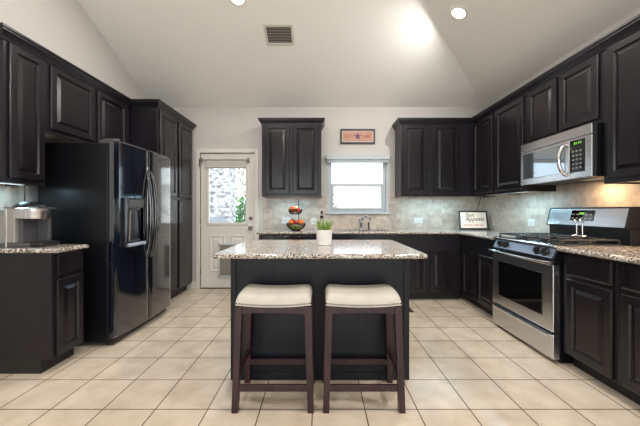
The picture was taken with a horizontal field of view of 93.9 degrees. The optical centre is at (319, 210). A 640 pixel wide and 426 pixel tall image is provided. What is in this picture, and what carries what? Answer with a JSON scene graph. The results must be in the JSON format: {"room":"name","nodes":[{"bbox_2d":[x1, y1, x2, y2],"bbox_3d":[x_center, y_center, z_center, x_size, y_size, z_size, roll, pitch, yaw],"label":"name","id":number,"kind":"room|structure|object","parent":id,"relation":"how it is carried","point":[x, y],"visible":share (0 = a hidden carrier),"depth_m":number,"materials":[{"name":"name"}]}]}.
{"room":"kitchen","nodes":[
{"label":"kitchen","id":0,"kind":"room"},
{"bbox_2d":[0,0,145,202],"bbox_3d":[-2.590,-0.923,0.705,0.120,4.370,7.810,0,0,0],"label":"wall","id":1,"kind":"structure","parent":0,"point":[63,27],"depth_m":3.01,"materials":[{"name":"grey paint"}]},
{"bbox_2d":[0,184,17,208],"bbox_3d":[-2.526,0.015,2.225,0.008,0.505,0.550,0,0,0],"label":"backsplash","id":2,"kind":"structure","parent":1,"relation":"attached to","point":[8,194],"depth_m":2.42,"materials":[{"name":"beige tile"}]},
{"bbox_2d":[0,22,50,185],"bbox_3d":[-2.349,-0.746,2.227,0.359,1.087,0.366,0,0,0],"label":"upper cabinet","id":3,"kind":"object","parent":1,"relation":"attached to","point":[22,59],"visible":0.94,"depth_m":2.21,"materials":[{"name":"black wood"}]},
{"bbox_2d":[0,182,24,184],"bbox_3d":[-2.370,-0.210,2.275,0.036,0.009,0.220,0,0,0],"label":"light","id":4,"kind":"object","parent":3,"relation":"attached to","point":[0,182],"visible":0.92,"depth_m":2.29,"materials":[{"name":"grey"}]},
{"bbox_2d":[45,51,130,143],"bbox_3d":[-2.349,-0.964,2.939,0.359,0.652,1.055,0,0,0],"label":"upper cabinet","id":5,"kind":"object","parent":1,"relation":"attached to","point":[80,107],"visible":0.61,"depth_m":2.73,"materials":[{"name":"black wood"}]},
{"bbox_2d":[0,289,639,425],"bbox_3d":[-0.040,1.222,0.620,5.280,0.120,7.940,0,0,0],"label":"floor","id":6,"kind":"structure","parent":0,"point":[465,369],"depth_m":1.95,"materials":[{"name":"tile"}]},
{"bbox_2d":[0,249,82,373],"bbox_3d":[-2.213,0.734,2.277,0.630,0.858,0.285,0,0,0],"label":"base cabinet","id":7,"kind":"object","parent":6,"relation":"on","point":[41,294],"visible":0.92,"depth_m":2.13,"materials":[{"name":"black wood"}]},
{"bbox_2d":[0,244,88,252],"bbox_3d":[-2.197,0.284,2.272,0.648,0.034,0.305,0,0,0],"label":"countertop","id":8,"kind":"structure","parent":7,"relation":"on","point":[59,248],"depth_m":2.14,"materials":[{"name":"stone"}]},
{"bbox_2d":[0,186,59,246],"bbox_3d":[-2.225,0.014,2.307,0.350,0.507,0.235,0,0,0],"label":"coffee maker","id":9,"kind":"object","parent":8,"relation":"on","point":[26,223],"visible":0.99,"depth_m":2.22,"materials":[{"name":"grey plastic"}]},
{"bbox_2d":[24,240,59,246],"bbox_3d":[-2.125,0.249,2.284,0.150,0.037,0.163,0,0,0],"label":"drip tray","id":10,"kind":"object","parent":9,"relation":"on","point":[27,243],"depth_m":2.24,"materials":[{"name":"black plastic"}]},
{"bbox_2d":[38,138,169,344],"bbox_3d":[-2.037,0.267,3.016,0.756,1.792,0.922,0,0,0],"label":"refrigerator","id":11,"kind":"object","parent":6,"relation":"on","point":[111,196],"visible":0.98,"depth_m":2.56,"materials":[{"name":"black metal"}]},
{"bbox_2d":[129,99,195,298],"bbox_3d":[-2.189,-0.064,3.958,0.678,2.452,1.041,0,0,0],"label":"pantry cabinet","id":12,"kind":"object","parent":6,"relation":"on","point":[155,126],"visible":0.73,"depth_m":3.89,"materials":[{"name":"black wood"}]},
{"bbox_2d":[231,284,314,413],"bbox_3d":[-0.272,0.821,1.884,0.474,0.684,0.337,0,0,0],"label":"bar stool","id":13,"kind":"object","parent":6,"relation":"on","point":[254,298],"visible":1,"depth_m":1.74,"materials":[{"name":"brown wood"}]},
{"bbox_2d":[235,284,311,307],"bbox_3d":[-0.272,0.520,1.878,0.442,0.082,0.286,0,0,0],"label":"seat cushion","id":14,"kind":"object","parent":13,"relation":"on","point":[253,295],"depth_m":1.75,"materials":[{"name":"beige leather"}]},
{"bbox_2d":[259,234,316,239],"bbox_3d":[-0.357,0.734,4.173,0.865,0.858,0.630,0,0,0],"label":"base cabinet","id":15,"kind":"object","parent":6,"relation":"on","point":[261,236],"visible":0.08,"depth_m":3.86,"materials":[{"name":"black wood"}]},
{"bbox_2d":[256,229,524,239],"bbox_3d":[0.810,0.284,3.780,3.261,0.034,1.403,0,0,0],"label":"countertop","id":16,"kind":"structure","parent":15,"relation":"on","point":[486,234],"depth_m":3.90,"materials":[{"name":"stone"}]},
{"bbox_2d":[286,200,305,230],"bbox_3d":[-0.325,0.061,4.060,0.261,0.413,0.261,0,0,0],"label":"fruit stand","id":17,"kind":"object","parent":16,"relation":"on","point":[289,210],"visible":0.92,"depth_m":4.00,"materials":[{"name":"brown metal"}]},
{"bbox_2d":[288,209,302,214],"bbox_3d":[-0.335,0.011,4.060,0.195,0.072,0.195,0,0,0],"label":"basket","id":18,"kind":"object","parent":17,"relation":"on","point":[290,210],"depth_m":4.01,"materials":[{"name":"brown metal"}]},
{"bbox_2d":[286,223,305,230],"bbox_3d":[-0.325,0.215,4.060,0.261,0.104,0.261,0,0,0],"label":"basket","id":19,"kind":"object","parent":17,"relation":"on","point":[288,224],"depth_m":3.98,"materials":[{"name":"brown metal"}]},
{"bbox_2d":[358,216,370,228],"bbox_3d":[0.649,0.168,4.341,0.176,0.199,0.117,0,0,0],"label":"faucet","id":20,"kind":"object","parent":16,"relation":"on","point":[361,221],"visible":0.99,"depth_m":4.35,"materials":[{"name":"silver metal"}]},
{"bbox_2d":[458,211,489,229],"bbox_3d":[2.187,0.131,4.259,0.414,0.269,0.098,0,0,6],"label":"sign","id":21,"kind":"object","parent":16,"relation":"on","point":[468,220],"visible":1,"depth_m":4.26,"materials":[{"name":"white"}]},
{"bbox_2d":[231,259,408,379],"bbox_3d":[0.000,0.734,2.432,1.230,0.858,0.757,0,0,0],"label":"kitchen island","id":22,"kind":"object","parent":6,"relation":"on","point":[274,335],"visible":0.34,"depth_m":2.06,"materials":[{"name":"brown wood"}]},
{"bbox_2d":[212,240,427,258],"bbox_3d":[0.000,0.282,2.322,1.352,0.030,0.955,0,0,0],"label":"island countertop","id":23,"kind":"structure","parent":22,"relation":"on","point":[249,249],"depth_m":2.02,"materials":[{"name":"stone"}]},
{"bbox_2d":[316,219,333,245],"bbox_3d":[0.033,0.160,2.355,0.174,0.215,0.168,0,0,0],"label":"potted grass","id":24,"kind":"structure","parent":23,"relation":"on","point":[324,233],"depth_m":2.32,"materials":[{"name":"white"}]},
{"bbox_2d":[316,229,331,245],"bbox_3d":[0.033,0.207,2.360,0.132,0.121,0.132,0,0,0],"label":"pot","id":25,"kind":"object","parent":24,"relation":"attached to","point":[324,236],"depth_m":2.31,"materials":[{"name":"white ceramic"}]},
{"bbox_2d":[322,284,405,413],"bbox_3d":[0.254,0.821,1.884,0.474,0.684,0.337,0,0,0],"label":"bar stool","id":26,"kind":"object","parent":6,"relation":"on","point":[379,298],"visible":1,"depth_m":1.74,"materials":[{"name":"brown wood"}]},
{"bbox_2d":[325,284,401,307],"bbox_3d":[0.254,0.520,1.878,0.442,0.082,0.286,0,0,0],"label":"seat cushion","id":27,"kind":"object","parent":26,"relation":"on","point":[336,295],"depth_m":1.75,"materials":[{"name":"beige leather"}]},
{"bbox_2d":[332,234,400,242],"bbox_3d":[0.564,0.734,4.173,0.973,0.858,0.630,0,0,0],"label":"base cabinet","id":28,"kind":"object","parent":6,"relation":"on","point":[395,237],"visible":0.04,"depth_m":3.88,"materials":[{"name":"black wood"}]},
{"bbox_2d":[401,234,461,298],"bbox_3d":[1.445,0.734,4.173,0.786,0.858,0.630,0,0,0],"label":"base cabinet","id":29,"kind":"object","parent":6,"relation":"on","point":[439,275],"visible":0.66,"depth_m":3.88,"materials":[{"name":"black wood"}]},
{"bbox_2d":[462,235,494,315],"bbox_3d":[2.133,0.734,3.476,0.630,0.858,0.800,0,0,0],"label":"base cabinet","id":30,"kind":"object","parent":6,"relation":"on","point":[477,260],"visible":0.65,"depth_m":3.45,"materials":[{"name":"black wood"}]},
{"bbox_2d":[488,207,639,362],"bbox_3d":[2.072,0.565,2.668,0.736,1.195,0.808,0,0,0],"label":"gas range","id":31,"kind":"object","parent":6,"relation":"on","point":[528,269],"visible":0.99,"depth_m":2.49,"materials":[{"name":"silver metal"}]},
{"bbox_2d":[494,236,628,247],"bbox_3d":[2.067,0.268,2.668,0.565,0.026,0.808,0,0,0],"label":"cooktop","id":32,"kind":"object","parent":31,"relation":"in","point":[519,240],"depth_m":2.44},
{"bbox_2d":[555,257,572,362],"bbox_3d":[2.123,0.715,2.668,0.595,0.895,0.804,0,0,0],"label":"panel","id":33,"kind":"object","parent":31,"relation":"attached to","point":[562,357],"depth_m":2.27,"materials":[{"name":"black"}]},
{"bbox_2d":[571,220,588,236],"bbox_3d":[2.200,0.144,2.535,0.092,0.143,0.142,0,0,0],"label":"stand","id":34,"kind":"object","parent":31,"relation":"on","point":[576,235],"visible":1,"depth_m":2.51,"materials":[{"name":"silver metal"}]},
{"bbox_2d":[564,252,629,398],"bbox_3d":[2.133,0.734,2.054,0.630,0.858,0.408,0,0,0],"label":"base cabinet","id":35,"kind":"object","parent":6,"relation":"on","point":[590,283],"visible":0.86,"depth_m":2.01,"materials":[{"name":"black wood"}]},
{"bbox_2d":[618,261,639,404],"bbox_3d":[2.133,0.734,1.423,0.630,0.858,0.850,0,0,0],"label":"base cabinet","id":36,"kind":"object","parent":6,"relation":"on","point":[628,273],"visible":0.9,"depth_m":1.76,"materials":[{"name":"black wood"}]},
{"bbox_2d":[556,246,639,264],"bbox_3d":[2.111,0.284,1.629,0.659,0.034,1.258,0,0,0],"label":"countertop","id":37,"kind":"structure","parent":36,"relation":"on","point":[628,254],"depth_m":1.99,"materials":[{"name":"stone"}]},
{"bbox_2d":[172,107,482,287],"bbox_3d":[-0.040,-0.200,4.555,4.980,2.724,0.130,0,0,0],"label":"wall","id":38,"kind":"structure","parent":0,"point":[216,127],"depth_m":4.49,"materials":[{"name":"grey paint"}]},
{"bbox_2d":[187,282,195,288],"bbox_3d":[-2.196,1.113,4.483,0.668,0.100,0.014,0,0,0],"label":"baseboard","id":39,"kind":"structure","parent":38,"relation":"attached to","point":[192,285],"depth_m":4.48,"materials":[{"name":"beige wood"}]},
{"bbox_2d":[200,153,253,288],"bbox_3d":[-1.391,0.147,4.524,0.819,2.030,0.192,0,0,0],"label":"door","id":40,"kind":"structure","parent":38,"relation":"in","point":[215,237],"depth_m":4.50,"materials":[{"name":"beige wood"}]},
{"bbox_2d":[199,158,249,167],"bbox_3d":[-1.430,-0.723,4.476,0.750,0.150,0.049,0,0,0],"label":"roller shade","id":41,"kind":"object","parent":40,"relation":"attached to","point":[210,163],"visible":1,"depth_m":4.47,"materials":[{"name":"grey fabric"}]},
{"bbox_2d":[196,149,258,288],"bbox_3d":[-1.389,0.116,4.491,0.936,2.094,0.038,0,0,0],"label":"trim","id":42,"kind":"structure","parent":38,"relation":"attached to","point":[198,151],"depth_m":4.47,"materials":[{"name":"beige wood"}]},
{"bbox_2d":[258,118,324,196],"bbox_3d":[-0.396,-0.746,4.309,0.928,1.087,0.359,0,0,0],"label":"upper cabinet","id":43,"kind":"object","parent":38,"relation":"attached to","point":[291,147],"visible":1,"depth_m":4.16,"materials":[{"name":"black wood"}]},
{"bbox_2d":[340,129,374,143],"bbox_3d":[0.565,-1.117,4.476,0.518,0.220,0.025,0,0,0],"label":"wall sign","id":44,"kind":"object","parent":38,"relation":"attached to","point":[347,136],"visible":1,"depth_m":4.47,"materials":[{"name":"red"}]},
{"bbox_2d":[326,163,389,213],"bbox_3d":[0.565,-0.369,4.522,0.960,0.836,0.135,0,0,0],"label":"window","id":45,"kind":"structure","parent":38,"relation":"in","point":[384,186],"depth_m":4.51,"materials":[{"name":"grey plastic"}]},
{"bbox_2d":[326,155,389,162],"bbox_3d":[0.565,-0.776,4.457,0.950,0.113,0.064,0,0,0],"label":"window blind","id":46,"kind":"object","parent":38,"relation":"attached to","point":[330,158],"visible":1,"depth_m":4.42,"materials":[{"name":"grey plastic"}]},
{"bbox_2d":[263,197,482,228],"bbox_3d":[0.791,0.028,4.486,3.302,0.480,0.008,0,0,0],"label":"backsplash","id":47,"kind":"structure","parent":38,"relation":"attached to","point":[436,212],"depth_m":4.48,"materials":[{"name":"beige tile"}]},
{"bbox_2d":[282,217,289,223],"bbox_3d":[-0.505,0.142,4.478,0.125,0.105,0.008,0,0,0],"label":"wall outlet","id":48,"kind":"object","parent":47,"relation":"attached to","point":[285,220],"visible":0.9,"depth_m":4.48,"materials":[{"name":"grey plastic"}]},
{"bbox_2d":[311,218,316,223],"bbox_3d":[-0.092,0.152,4.478,0.085,0.095,0.008,0,0,0],"label":"wall outlet","id":49,"kind":"object","parent":47,"relation":"attached to","point":[313,220],"visible":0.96,"depth_m":4.48,"materials":[{"name":"grey plastic"}]},
{"bbox_2d":[414,218,422,222],"bbox_3d":[1.475,0.144,4.478,0.135,0.085,0.008,0,0,0],"label":"wall outlet","id":50,"kind":"object","parent":47,"relation":"attached to","point":[416,220],"visible":1,"depth_m":4.48,"materials":[{"name":"grey plastic"}]},
{"bbox_2d":[392,118,494,196],"bbox_3d":[1.762,-0.746,4.309,1.367,1.087,0.359,0,0,0],"label":"upper cabinet","id":51,"kind":"object","parent":38,"relation":"attached to","point":[434,156],"visible":0.92,"depth_m":4.16,"materials":[{"name":"black wood"}]},
{"bbox_2d":[78,0,639,106],"bbox_3d":[-0.015,-2.395,0.670,5.031,1.666,7.741,0,0,0],"label":"ceiling","id":52,"kind":"structure","parent":0,"point":[178,53],"depth_m":3.53,"materials":[{"name":"white paint"}]},
{"bbox_2d":[230,0,246,6],"bbox_3d":[-0.855,-2.212,3.099,0.187,0.084,0.170,0,0,-5],"label":"recessed light","id":53,"kind":"object","parent":52,"relation":"in","point":[239,3],"visible":1,"depth_m":3.14,"materials":[{"name":"white"}]},
{"bbox_2d":[263,24,294,44],"bbox_3d":[-0.472,-2.038,3.464,0.336,0.114,0.230,0,0,0],"label":"ceiling vent","id":54,"kind":"object","parent":52,"relation":"in","point":[275,34],"visible":1,"depth_m":3.46,"materials":[{"name":"beige metal"}]},
{"bbox_2d":[450,5,467,19],"bbox_3d":[1.429,-2.038,3.077,0.170,0.084,0.187,0,0,5],"label":"recessed light","id":55,"kind":"object","parent":52,"relation":"in","point":[458,12],"visible":1,"depth_m":3.07,"materials":[{"name":"white"}]},
{"bbox_2d":[483,7,639,109],"bbox_3d":[2.510,-0.149,0.645,0.120,2.824,7.930,0,0,0],"label":"wall","id":56,"kind":"structure","parent":0,"point":[636,12],"depth_m":2.89,"materials":[{"name":"grey paint"}]},
{"bbox_2d":[471,106,518,195],"bbox_3d":[2.268,-0.746,3.915,0.359,1.087,0.520,0,0,0],"label":"upper cabinet","id":57,"kind":"object","parent":56,"relation":"attached to","point":[483,122],"visible":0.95,"depth_m":3.85,"materials":[{"name":"black wood"}]},
{"bbox_2d":[491,87,555,193],"bbox_3d":[2.268,-0.746,3.372,0.359,1.087,0.563,0,0,0],"label":"upper cabinet","id":58,"kind":"object","parent":56,"relation":"attached to","point":[510,111],"visible":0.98,"depth_m":3.31,"materials":[{"name":"black wood"}]},
{"bbox_2d":[483,180,639,234],"bbox_3d":[2.446,-0.015,2.691,0.008,0.565,3.582,0,0,0],"label":"backsplash","id":59,"kind":"structure","parent":56,"relation":"attached to","point":[522,207],"depth_m":3.21,"materials":[{"name":"beige tile"}]},
{"bbox_2d":[509,219,515,224],"bbox_3d":[2.438,0.141,3.790,0.008,0.078,0.115,0,0,0],"label":"wall outlet","id":60,"kind":"object","parent":59,"relation":"attached to","point":[511,221],"visible":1,"depth_m":3.78,"materials":[{"name":"beige plastic"}]},
{"bbox_2d":[528,219,534,225],"bbox_3d":[2.438,0.133,3.450,0.008,0.085,0.115,0,0,0],"label":"wall outlet","id":61,"kind":"object","parent":59,"relation":"attached to","point":[531,222],"visible":1,"depth_m":3.44,"materials":[{"name":"grey plastic"}]},
{"bbox_2d":[522,40,603,143],"bbox_3d":[2.268,-0.981,2.670,0.359,0.617,0.836,0,0,0],"label":"upper cabinet","id":62,"kind":"object","parent":56,"relation":"attached to","point":[569,95],"visible":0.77,"depth_m":2.55,"materials":[{"name":"black wood"}]},
{"bbox_2d":[521,123,603,184],"bbox_3d":[2.211,-0.465,2.667,0.455,0.411,0.805,0,0,0],"label":"microwave","id":63,"kind":"object","parent":62,"relation":"attached to","point":[576,155],"visible":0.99,"depth_m":2.49,"materials":[{"name":"silver metal"}]},
{"bbox_2d":[598,14,639,183],"bbox_3d":[2.268,-0.746,1.751,0.359,1.087,0.998,0,0,0],"label":"upper cabinet","id":64,"kind":"object","parent":56,"relation":"attached to","point":[620,46],"visible":1,"depth_m":2.09,"materials":[{"name":"black wood"}]},
{"label":"outside","id":65,"kind":"structure","parent":0,"visible":0},
{"bbox_3d":[0.000,1.318,10.345,24.000,0.190,11.310,0,0,0],"label":"ground","id":66,"kind":"structure","parent":65,"visible":0},
{"bbox_2d":[209,217,230,222],"bbox_3d":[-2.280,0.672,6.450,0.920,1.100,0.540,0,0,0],"label":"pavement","id":67,"kind":"structure","parent":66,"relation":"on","point":[211,219],"depth_m":6.31,"materials":[{"name":"grey"}]},
{"bbox_2d":[209,168,235,222],"bbox_3d":[-3.145,-0.907,7.150,2.110,4.260,0.500,0,0,0],"label":"wall","id":68,"kind":"structure","parent":66,"relation":"on","point":[222,181],"depth_m":6.90,"materials":[{"name":"stone"}]},
{"bbox_2d":[236,196,245,222],"bbox_3d":[-2.063,0.375,8.592,1.160,1.700,0.832,0,0,0],"label":"shrub","id":69,"kind":"object","parent":66,"relation":"on","point":[240,214],"visible":0.22,"depth_m":8.42,"materials":[{"name":"green plant"}]},
{"bbox_2d":[236,168,245,208],"bbox_3d":[-2.331,-0.478,10.428,2.061,3.404,1.608,0,0,0],"label":"tree","id":70,"kind":"object","parent":66,"relation":"on","point":[242,174],"visible":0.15,"depth_m":10.31,"materials":[{"name":"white plant"}]},
{"bbox_2d":[333,194,339,209],"bbox_3d":[0.362,0.389,6.889,0.205,1.672,0.262,0,0,0],"label":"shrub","id":71,"kind":"object","parent":66,"relation":"on","point":[336,206],"visible":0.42,"depth_m":6.86,"materials":[{"name":"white plant"}]},
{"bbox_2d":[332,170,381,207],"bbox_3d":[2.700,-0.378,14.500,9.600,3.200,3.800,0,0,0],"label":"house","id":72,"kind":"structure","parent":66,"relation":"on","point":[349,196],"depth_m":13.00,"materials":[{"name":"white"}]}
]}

